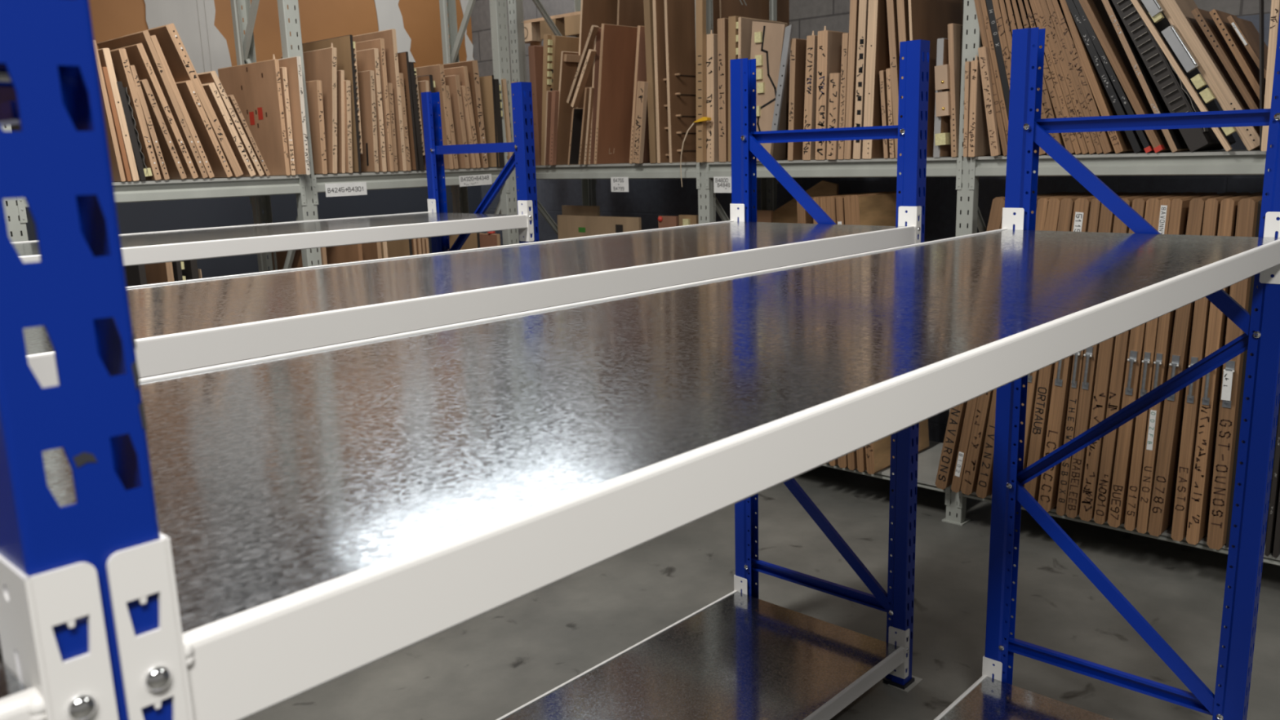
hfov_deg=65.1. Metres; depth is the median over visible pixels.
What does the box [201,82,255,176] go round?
board
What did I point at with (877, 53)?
board
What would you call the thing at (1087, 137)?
board
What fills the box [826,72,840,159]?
board
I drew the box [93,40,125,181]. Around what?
board
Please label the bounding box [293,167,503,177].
deck
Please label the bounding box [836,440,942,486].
deck
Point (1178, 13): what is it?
board
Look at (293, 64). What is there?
board
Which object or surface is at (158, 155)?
board
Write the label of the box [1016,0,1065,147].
board
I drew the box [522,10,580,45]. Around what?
wooden pallet
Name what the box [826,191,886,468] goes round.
wooden board
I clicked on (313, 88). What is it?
board
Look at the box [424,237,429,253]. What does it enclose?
board
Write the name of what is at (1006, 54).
board
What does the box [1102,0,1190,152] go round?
board
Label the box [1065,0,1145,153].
board
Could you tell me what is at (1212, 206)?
wooden board
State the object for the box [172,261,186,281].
board
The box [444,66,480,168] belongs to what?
board
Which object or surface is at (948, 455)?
wooden board
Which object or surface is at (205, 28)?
wall
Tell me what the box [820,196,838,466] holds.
wooden board
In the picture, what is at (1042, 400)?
cardboard box
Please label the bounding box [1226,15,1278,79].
board
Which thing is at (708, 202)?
upright
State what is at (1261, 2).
board
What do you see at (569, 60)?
board
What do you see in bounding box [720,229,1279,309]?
panel
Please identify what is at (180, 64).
board
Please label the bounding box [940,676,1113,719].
panel
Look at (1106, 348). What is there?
cardboard box
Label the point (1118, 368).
cardboard box
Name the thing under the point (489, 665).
floor
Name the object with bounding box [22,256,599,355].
panel
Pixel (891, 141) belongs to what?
board
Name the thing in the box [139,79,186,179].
board
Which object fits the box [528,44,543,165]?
board
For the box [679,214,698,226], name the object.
board
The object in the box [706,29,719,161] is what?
board
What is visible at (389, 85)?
board
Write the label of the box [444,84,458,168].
board
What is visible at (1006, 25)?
board
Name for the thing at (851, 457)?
wooden board
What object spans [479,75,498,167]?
board
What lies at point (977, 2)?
board
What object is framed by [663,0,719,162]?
board
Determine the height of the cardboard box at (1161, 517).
1.318 m
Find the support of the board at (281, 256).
on the deck
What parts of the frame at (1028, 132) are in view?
post, post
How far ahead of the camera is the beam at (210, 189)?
4.32 m
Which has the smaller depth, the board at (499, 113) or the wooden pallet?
the board at (499, 113)
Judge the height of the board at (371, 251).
1.180 m
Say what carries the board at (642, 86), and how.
on the deck at (690, 162)
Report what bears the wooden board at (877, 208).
on the deck at (928, 461)
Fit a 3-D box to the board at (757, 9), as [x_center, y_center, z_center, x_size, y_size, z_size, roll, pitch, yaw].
[0.671,-1.654,5.537,0.013,1.076,0.720,9,15,42]
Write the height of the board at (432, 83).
0.472 m
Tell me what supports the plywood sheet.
on the deck at (928, 461)
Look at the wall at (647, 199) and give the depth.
5.58 m
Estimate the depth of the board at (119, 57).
4.08 m
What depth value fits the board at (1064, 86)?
3.96 m
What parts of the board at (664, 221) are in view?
red knob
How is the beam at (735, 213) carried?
attached to the frame at (911, 130)
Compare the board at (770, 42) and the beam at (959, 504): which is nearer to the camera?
the beam at (959, 504)
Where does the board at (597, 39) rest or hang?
on the deck at (690, 162)
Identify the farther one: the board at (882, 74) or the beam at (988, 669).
the board at (882, 74)
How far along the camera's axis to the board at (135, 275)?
4.18 m
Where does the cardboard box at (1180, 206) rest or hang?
on the deck at (1167, 532)
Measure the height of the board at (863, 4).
0.835 m
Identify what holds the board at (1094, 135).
on the deck at (1233, 152)
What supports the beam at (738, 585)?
attached to the frame
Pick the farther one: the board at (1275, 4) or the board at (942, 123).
the board at (942, 123)
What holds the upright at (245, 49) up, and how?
on the floor
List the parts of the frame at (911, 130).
post, shim plate, post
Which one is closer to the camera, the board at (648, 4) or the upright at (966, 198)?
the upright at (966, 198)
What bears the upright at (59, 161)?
on the floor
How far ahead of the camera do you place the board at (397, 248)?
5.16 m
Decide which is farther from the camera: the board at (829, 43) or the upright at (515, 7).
the upright at (515, 7)
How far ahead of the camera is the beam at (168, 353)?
1.74 m
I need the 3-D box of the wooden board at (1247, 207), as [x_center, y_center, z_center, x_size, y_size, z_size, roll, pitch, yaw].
[2.328,0.035,3.851,0.053,1.318,0.521,9,16,42]
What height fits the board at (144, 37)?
0.597 m
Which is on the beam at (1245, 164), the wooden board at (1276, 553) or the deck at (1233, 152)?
the deck at (1233, 152)
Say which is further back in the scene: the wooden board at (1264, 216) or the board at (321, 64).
the board at (321, 64)
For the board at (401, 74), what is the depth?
5.00 m
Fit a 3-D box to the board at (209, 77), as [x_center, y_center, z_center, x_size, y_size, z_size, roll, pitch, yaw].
[-1.939,-1.058,4.547,0.501,0.449,0.193,9,16,42]
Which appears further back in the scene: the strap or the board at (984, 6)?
the strap
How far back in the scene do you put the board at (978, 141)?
4.22 m
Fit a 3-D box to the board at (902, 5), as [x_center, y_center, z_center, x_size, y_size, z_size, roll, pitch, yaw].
[1.276,-1.331,4.526,0.105,0.814,0.350,9,16,42]
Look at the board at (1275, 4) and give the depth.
3.43 m
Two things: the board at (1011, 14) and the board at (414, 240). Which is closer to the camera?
the board at (1011, 14)
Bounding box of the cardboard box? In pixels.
[557,214,641,239]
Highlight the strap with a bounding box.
[680,116,711,186]
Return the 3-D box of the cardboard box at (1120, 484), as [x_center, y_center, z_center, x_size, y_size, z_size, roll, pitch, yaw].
[2.082,-0.005,4.077,0.107,1.317,0.519,9,16,42]
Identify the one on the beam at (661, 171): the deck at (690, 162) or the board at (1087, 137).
the deck at (690, 162)
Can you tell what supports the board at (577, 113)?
on the deck at (690, 162)
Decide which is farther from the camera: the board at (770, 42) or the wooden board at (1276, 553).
the board at (770, 42)
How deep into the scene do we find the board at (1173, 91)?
3.73 m
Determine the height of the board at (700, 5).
0.954 m
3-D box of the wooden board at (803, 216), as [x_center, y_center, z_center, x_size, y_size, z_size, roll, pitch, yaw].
[0.983,-0.177,5.096,0.110,1.306,0.500,9,16,42]
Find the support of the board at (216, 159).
on the deck at (264, 177)
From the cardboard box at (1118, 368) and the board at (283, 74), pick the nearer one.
the cardboard box at (1118, 368)
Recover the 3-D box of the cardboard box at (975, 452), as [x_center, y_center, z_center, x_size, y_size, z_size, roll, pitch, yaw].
[1.673,-0.072,4.463,0.235,1.315,0.501,9,16,42]
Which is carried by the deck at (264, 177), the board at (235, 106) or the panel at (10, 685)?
the board at (235, 106)
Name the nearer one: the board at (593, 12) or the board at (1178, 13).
the board at (1178, 13)
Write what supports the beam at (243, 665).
attached to the frame at (1028, 132)
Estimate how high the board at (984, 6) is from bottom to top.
0.808 m
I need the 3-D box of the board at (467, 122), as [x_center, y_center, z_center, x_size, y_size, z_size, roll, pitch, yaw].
[-1.010,-1.244,5.382,0.301,0.426,0.060,9,16,42]
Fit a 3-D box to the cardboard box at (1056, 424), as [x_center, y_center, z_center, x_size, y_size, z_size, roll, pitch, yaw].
[1.884,-0.036,4.258,0.136,1.315,0.519,9,16,42]
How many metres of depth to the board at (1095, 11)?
3.84 m
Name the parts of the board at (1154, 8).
metal plate, metal plate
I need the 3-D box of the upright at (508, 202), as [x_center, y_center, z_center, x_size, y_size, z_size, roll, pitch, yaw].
[-0.894,-0.941,5.733,0.524,3.000,0.100,9,16,42]
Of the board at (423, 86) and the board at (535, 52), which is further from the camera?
the board at (535, 52)
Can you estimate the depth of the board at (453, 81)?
5.25 m
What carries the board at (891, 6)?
on the deck at (785, 161)
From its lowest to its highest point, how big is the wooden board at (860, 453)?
1.318 m
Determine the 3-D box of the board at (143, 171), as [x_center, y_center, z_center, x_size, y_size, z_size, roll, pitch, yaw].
[-2.235,-0.957,4.241,0.500,0.394,0.095,9,16,42]
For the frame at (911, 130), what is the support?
on the floor
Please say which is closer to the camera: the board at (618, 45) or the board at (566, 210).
the board at (618, 45)
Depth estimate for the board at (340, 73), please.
4.77 m
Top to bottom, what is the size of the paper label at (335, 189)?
0.062 m
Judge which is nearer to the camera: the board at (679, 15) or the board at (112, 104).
the board at (112, 104)
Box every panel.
[0,661,27,699]
[12,233,213,256]
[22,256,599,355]
[41,280,1082,633]
[142,212,515,239]
[422,221,905,271]
[502,591,899,719]
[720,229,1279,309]
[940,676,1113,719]
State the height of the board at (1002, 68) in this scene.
0.805 m
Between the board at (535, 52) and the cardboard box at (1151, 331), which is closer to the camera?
the cardboard box at (1151, 331)
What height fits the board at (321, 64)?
0.598 m
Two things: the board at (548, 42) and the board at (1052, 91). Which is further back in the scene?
the board at (548, 42)
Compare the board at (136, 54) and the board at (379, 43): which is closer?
the board at (136, 54)
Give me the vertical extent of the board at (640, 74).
0.729 m
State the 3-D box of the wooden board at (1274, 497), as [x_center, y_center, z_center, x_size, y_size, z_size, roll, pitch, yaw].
[2.490,0.048,3.785,0.016,1.310,0.501,9,16,42]
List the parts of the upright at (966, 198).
plate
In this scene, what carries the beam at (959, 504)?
attached to the upright at (966, 198)
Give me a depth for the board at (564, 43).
5.97 m
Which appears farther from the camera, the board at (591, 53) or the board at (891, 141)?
the board at (591, 53)
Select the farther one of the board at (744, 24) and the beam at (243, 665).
the board at (744, 24)
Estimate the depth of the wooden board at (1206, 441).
3.77 m
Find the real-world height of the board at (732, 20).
0.708 m
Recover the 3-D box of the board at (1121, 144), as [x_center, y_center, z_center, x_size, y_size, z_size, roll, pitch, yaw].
[1.869,-1.228,4.056,0.351,0.768,0.451,9,16,42]
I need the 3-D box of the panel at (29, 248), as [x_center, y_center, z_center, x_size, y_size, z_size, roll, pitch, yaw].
[-1.991,-0.300,2.948,0.649,0.024,1.260,9,16,42]
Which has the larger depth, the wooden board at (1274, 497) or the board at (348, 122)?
the board at (348, 122)
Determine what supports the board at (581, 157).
on the deck at (690, 162)
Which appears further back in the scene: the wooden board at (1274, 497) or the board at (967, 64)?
the board at (967, 64)
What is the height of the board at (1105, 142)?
0.771 m
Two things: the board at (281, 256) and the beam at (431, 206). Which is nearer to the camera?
the beam at (431, 206)
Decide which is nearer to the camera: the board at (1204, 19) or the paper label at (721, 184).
the board at (1204, 19)
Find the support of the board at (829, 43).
on the deck at (785, 161)
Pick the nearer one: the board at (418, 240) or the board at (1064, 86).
the board at (1064, 86)
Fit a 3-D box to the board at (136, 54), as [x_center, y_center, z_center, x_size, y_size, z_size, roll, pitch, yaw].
[-2.140,-1.056,4.327,0.501,0.546,0.188,9,16,42]
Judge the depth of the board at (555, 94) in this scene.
5.94 m
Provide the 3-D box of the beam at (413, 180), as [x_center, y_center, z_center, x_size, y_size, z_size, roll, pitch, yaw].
[-1.143,-0.896,5.125,0.052,0.136,1.190,9,16,42]
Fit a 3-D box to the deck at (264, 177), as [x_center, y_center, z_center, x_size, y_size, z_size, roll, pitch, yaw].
[-2.144,-0.780,4.388,0.506,0.012,1.142,9,16,42]
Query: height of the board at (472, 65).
0.557 m
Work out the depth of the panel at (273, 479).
0.93 m
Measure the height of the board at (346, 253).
1.196 m
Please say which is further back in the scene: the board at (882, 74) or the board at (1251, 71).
the board at (882, 74)
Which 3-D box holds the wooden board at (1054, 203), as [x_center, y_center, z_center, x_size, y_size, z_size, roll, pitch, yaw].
[1.795,-0.050,4.339,0.155,1.315,0.519,9,16,42]
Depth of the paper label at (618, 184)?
5.69 m
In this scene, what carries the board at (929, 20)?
on the deck at (785, 161)
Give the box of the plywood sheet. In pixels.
[773,180,838,222]
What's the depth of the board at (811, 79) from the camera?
4.75 m
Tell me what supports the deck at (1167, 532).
on the beam at (959, 504)
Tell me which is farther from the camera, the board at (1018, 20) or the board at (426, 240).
the board at (426, 240)
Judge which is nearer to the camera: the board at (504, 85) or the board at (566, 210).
the board at (504, 85)
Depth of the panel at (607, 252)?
2.58 m
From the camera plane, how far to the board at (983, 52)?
4.15 m
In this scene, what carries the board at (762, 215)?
on the deck at (928, 461)
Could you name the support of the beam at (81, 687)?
attached to the upright at (59, 161)
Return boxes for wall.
[12,0,484,278]
[471,0,1279,502]
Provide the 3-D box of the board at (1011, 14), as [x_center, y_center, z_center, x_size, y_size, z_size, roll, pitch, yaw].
[1.689,-1.270,4.217,0.247,0.797,0.451,9,16,42]
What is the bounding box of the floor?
[0,465,1279,719]
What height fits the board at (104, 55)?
0.520 m
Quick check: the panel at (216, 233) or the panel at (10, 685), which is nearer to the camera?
the panel at (10, 685)
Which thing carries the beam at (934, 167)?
attached to the upright at (708, 202)
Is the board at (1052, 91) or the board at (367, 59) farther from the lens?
the board at (367, 59)
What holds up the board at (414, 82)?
on the deck at (490, 168)
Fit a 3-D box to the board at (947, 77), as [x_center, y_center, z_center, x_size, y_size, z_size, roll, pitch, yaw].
[1.356,-1.160,4.332,0.104,0.554,0.176,9,16,42]
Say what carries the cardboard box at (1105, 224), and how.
on the deck at (1167, 532)
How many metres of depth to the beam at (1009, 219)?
1.54 m
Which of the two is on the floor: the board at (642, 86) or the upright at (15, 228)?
the upright at (15, 228)
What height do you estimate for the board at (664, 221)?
1.190 m
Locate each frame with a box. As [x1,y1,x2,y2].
[421,81,538,253]
[730,39,929,693]
[984,14,1279,719]
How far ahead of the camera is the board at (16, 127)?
3.86 m
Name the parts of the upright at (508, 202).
post, post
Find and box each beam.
[0,554,118,719]
[12,199,436,243]
[16,175,306,222]
[19,200,533,266]
[26,205,921,387]
[106,211,1279,719]
[126,203,744,288]
[139,207,1024,382]
[311,169,510,204]
[496,574,747,719]
[535,162,700,188]
[705,157,962,189]
[803,626,910,719]
[822,462,951,506]
[933,655,1002,719]
[956,490,1279,565]
[968,154,1269,189]
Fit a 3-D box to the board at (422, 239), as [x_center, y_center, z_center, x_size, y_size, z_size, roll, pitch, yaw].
[-1.208,-0.087,5.367,0.300,1.152,0.016,9,16,42]
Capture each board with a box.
[11,124,21,131]
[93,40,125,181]
[97,30,208,178]
[97,48,139,181]
[101,66,131,181]
[110,43,198,178]
[110,48,161,180]
[116,80,152,180]
[121,22,243,177]
[124,264,146,286]
[129,65,169,179]
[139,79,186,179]
[144,262,174,284]
[150,35,214,177]
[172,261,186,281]
[175,80,232,177]
[182,259,201,279]
[196,70,263,176]
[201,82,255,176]
[217,53,290,175]
[226,94,270,176]
[271,247,327,270]
[278,56,310,174]
[279,66,295,175]
[280,42,337,173]
[290,34,362,173]
[305,80,327,173]
[325,244,363,264]
[337,70,345,173]
[343,80,352,173]
[352,28,406,171]
[355,38,394,171]
[355,48,386,171]
[357,70,378,172]
[361,241,382,260]
[380,241,387,258]
[386,239,412,257]
[387,82,398,171]
[397,51,418,170]
[399,72,411,170]
[408,62,425,170]
[411,238,417,255]
[415,63,453,168]
[416,238,422,254]
[417,75,435,93]
[417,80,429,169]
[420,237,425,253]
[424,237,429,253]
[443,60,488,168]
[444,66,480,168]
[444,74,470,168]
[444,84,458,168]
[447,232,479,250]
[460,85,475,168]
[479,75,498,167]
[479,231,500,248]
[493,79,504,167]
[501,78,512,160]
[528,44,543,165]
[541,34,552,164]
[543,90,551,165]
[548,90,559,164]
[550,35,579,90]
[555,50,581,164]
[561,204,599,216]
[566,25,599,102]
[567,107,583,164]
[570,48,595,106]
[576,0,617,107]
[578,87,589,164]
[583,87,594,164]
[588,26,601,164]
[594,23,637,164]
[617,0,644,26]
[629,25,649,163]
[632,80,648,163]
[643,0,657,163]
[652,0,669,163]
[657,215,678,228]
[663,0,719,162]
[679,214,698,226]
[695,0,706,162]
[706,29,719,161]
[717,17,728,161]
[719,0,789,159]
[728,15,781,161]
[737,17,787,159]
[750,21,792,160]
[756,209,773,222]
[787,38,806,159]
[796,192,857,223]
[802,31,817,159]
[813,191,872,464]
[815,26,844,159]
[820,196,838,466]
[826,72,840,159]
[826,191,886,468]
[835,191,892,470]
[837,32,848,159]
[844,0,859,159]
[844,191,884,472]
[850,191,928,474]
[853,0,868,159]
[862,0,890,159]
[879,70,890,158]
[885,67,895,158]
[886,0,902,158]
[896,0,910,97]
[908,0,963,157]
[933,37,974,157]
[934,22,963,156]
[935,196,1004,489]
[951,205,1004,493]
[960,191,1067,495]
[963,61,971,156]
[968,54,1003,156]
[973,0,1007,155]
[975,191,1077,498]
[977,45,1000,155]
[980,0,1008,140]
[986,0,1009,118]
[991,0,1011,88]
[991,191,1088,497]
[998,0,1036,152]
[1004,0,1047,155]
[1010,0,1050,155]
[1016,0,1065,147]
[1018,192,1091,487]
[1022,0,1075,154]
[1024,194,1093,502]
[1027,0,1082,154]
[1033,0,1089,154]
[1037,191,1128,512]
[1040,0,1096,154]
[1045,0,1103,154]
[1051,0,1115,153]
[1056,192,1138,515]
[1058,0,1134,153]
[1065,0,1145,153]
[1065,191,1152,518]
[1073,0,1155,153]
[1079,0,1171,152]
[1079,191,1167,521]
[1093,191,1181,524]
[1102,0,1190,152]
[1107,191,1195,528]
[1111,0,1235,151]
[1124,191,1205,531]
[1130,0,1235,151]
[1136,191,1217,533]
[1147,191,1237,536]
[1158,0,1259,151]
[1171,191,1250,541]
[1186,191,1262,545]
[1191,8,1259,109]
[1206,193,1266,550]
[1208,8,1275,99]
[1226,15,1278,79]
[1226,200,1262,547]
[1231,216,1264,546]
[1259,0,1264,151]
[1261,0,1279,151]
[1264,412,1279,555]
[1272,489,1279,557]
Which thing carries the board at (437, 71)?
on the deck at (490, 168)
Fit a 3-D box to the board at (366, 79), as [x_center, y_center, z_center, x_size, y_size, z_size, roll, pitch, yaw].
[-1.417,-1.178,4.985,0.351,0.481,0.041,9,16,42]
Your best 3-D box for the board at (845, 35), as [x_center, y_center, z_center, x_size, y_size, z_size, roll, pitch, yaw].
[1.039,-1.240,4.738,0.030,0.565,0.301,11,17,42]
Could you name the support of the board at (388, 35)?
on the deck at (490, 168)
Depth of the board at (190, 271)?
4.32 m
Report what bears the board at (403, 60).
on the deck at (490, 168)
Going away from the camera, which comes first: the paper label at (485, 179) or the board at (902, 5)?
the board at (902, 5)
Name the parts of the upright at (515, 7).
post, post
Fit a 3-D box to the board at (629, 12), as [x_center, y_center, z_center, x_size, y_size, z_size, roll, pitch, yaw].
[0.002,-1.796,6.139,0.119,1.148,0.420,9,16,42]
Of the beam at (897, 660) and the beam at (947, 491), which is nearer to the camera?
the beam at (897, 660)
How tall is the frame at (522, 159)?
2.000 m
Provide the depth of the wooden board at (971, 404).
4.44 m
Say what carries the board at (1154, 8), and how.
on the deck at (1233, 152)
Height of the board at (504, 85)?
0.468 m
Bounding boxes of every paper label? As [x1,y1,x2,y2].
[324,182,367,196]
[458,173,492,186]
[610,177,628,191]
[713,176,731,192]
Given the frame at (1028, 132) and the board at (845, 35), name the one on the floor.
the frame at (1028, 132)
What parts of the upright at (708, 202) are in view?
post, post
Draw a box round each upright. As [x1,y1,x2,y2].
[0,0,172,719]
[1,124,28,242]
[230,0,321,271]
[439,0,519,245]
[507,0,595,243]
[694,0,777,223]
[942,0,986,525]
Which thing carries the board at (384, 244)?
on the deck
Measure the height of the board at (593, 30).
0.408 m
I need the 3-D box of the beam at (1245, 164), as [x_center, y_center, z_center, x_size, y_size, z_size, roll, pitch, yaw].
[1.945,-0.719,3.830,1.420,0.136,0.052,9,16,42]
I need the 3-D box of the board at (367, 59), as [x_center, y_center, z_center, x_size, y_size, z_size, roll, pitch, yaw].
[-1.447,-1.244,5.052,0.501,0.585,0.024,9,15,42]
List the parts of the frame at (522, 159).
post, post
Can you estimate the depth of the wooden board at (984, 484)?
4.38 m
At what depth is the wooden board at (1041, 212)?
4.05 m
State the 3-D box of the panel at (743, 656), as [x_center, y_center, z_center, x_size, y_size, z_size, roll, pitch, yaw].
[0.164,0.995,2.966,0.649,0.024,1.260,9,16,42]
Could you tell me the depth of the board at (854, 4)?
4.58 m
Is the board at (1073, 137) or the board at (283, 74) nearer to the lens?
the board at (1073, 137)
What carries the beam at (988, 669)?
attached to the frame at (1028, 132)
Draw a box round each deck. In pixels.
[112,175,299,185]
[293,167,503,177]
[535,161,696,167]
[708,156,970,164]
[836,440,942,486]
[971,490,1279,560]
[974,149,1266,159]
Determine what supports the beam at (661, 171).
attached to the upright at (708, 202)
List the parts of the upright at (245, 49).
post, post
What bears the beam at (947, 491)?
attached to the upright at (708, 202)
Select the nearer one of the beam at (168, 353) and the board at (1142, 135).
the beam at (168, 353)
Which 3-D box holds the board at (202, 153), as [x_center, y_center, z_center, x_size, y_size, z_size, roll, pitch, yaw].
[-2.097,-1.083,4.369,0.501,0.581,0.200,9,16,42]
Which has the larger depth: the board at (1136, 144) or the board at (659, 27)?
the board at (659, 27)
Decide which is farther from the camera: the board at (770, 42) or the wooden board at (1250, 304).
the board at (770, 42)
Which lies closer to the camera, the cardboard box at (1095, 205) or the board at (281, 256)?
the cardboard box at (1095, 205)
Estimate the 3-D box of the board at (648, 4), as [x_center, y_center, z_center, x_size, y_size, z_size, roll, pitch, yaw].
[0.155,-1.620,5.489,0.057,1.056,0.300,8,15,42]
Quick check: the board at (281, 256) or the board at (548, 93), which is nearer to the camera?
the board at (281, 256)
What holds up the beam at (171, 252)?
attached to the frame at (522, 159)
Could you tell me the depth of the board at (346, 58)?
4.80 m
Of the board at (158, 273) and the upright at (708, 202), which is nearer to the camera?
the board at (158, 273)
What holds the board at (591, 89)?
on the deck at (690, 162)
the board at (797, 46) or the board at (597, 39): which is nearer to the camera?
the board at (797, 46)
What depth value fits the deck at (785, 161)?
4.70 m
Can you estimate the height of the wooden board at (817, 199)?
1.310 m
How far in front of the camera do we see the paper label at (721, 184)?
5.20 m
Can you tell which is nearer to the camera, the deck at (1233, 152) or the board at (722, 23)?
the deck at (1233, 152)
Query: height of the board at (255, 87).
0.533 m

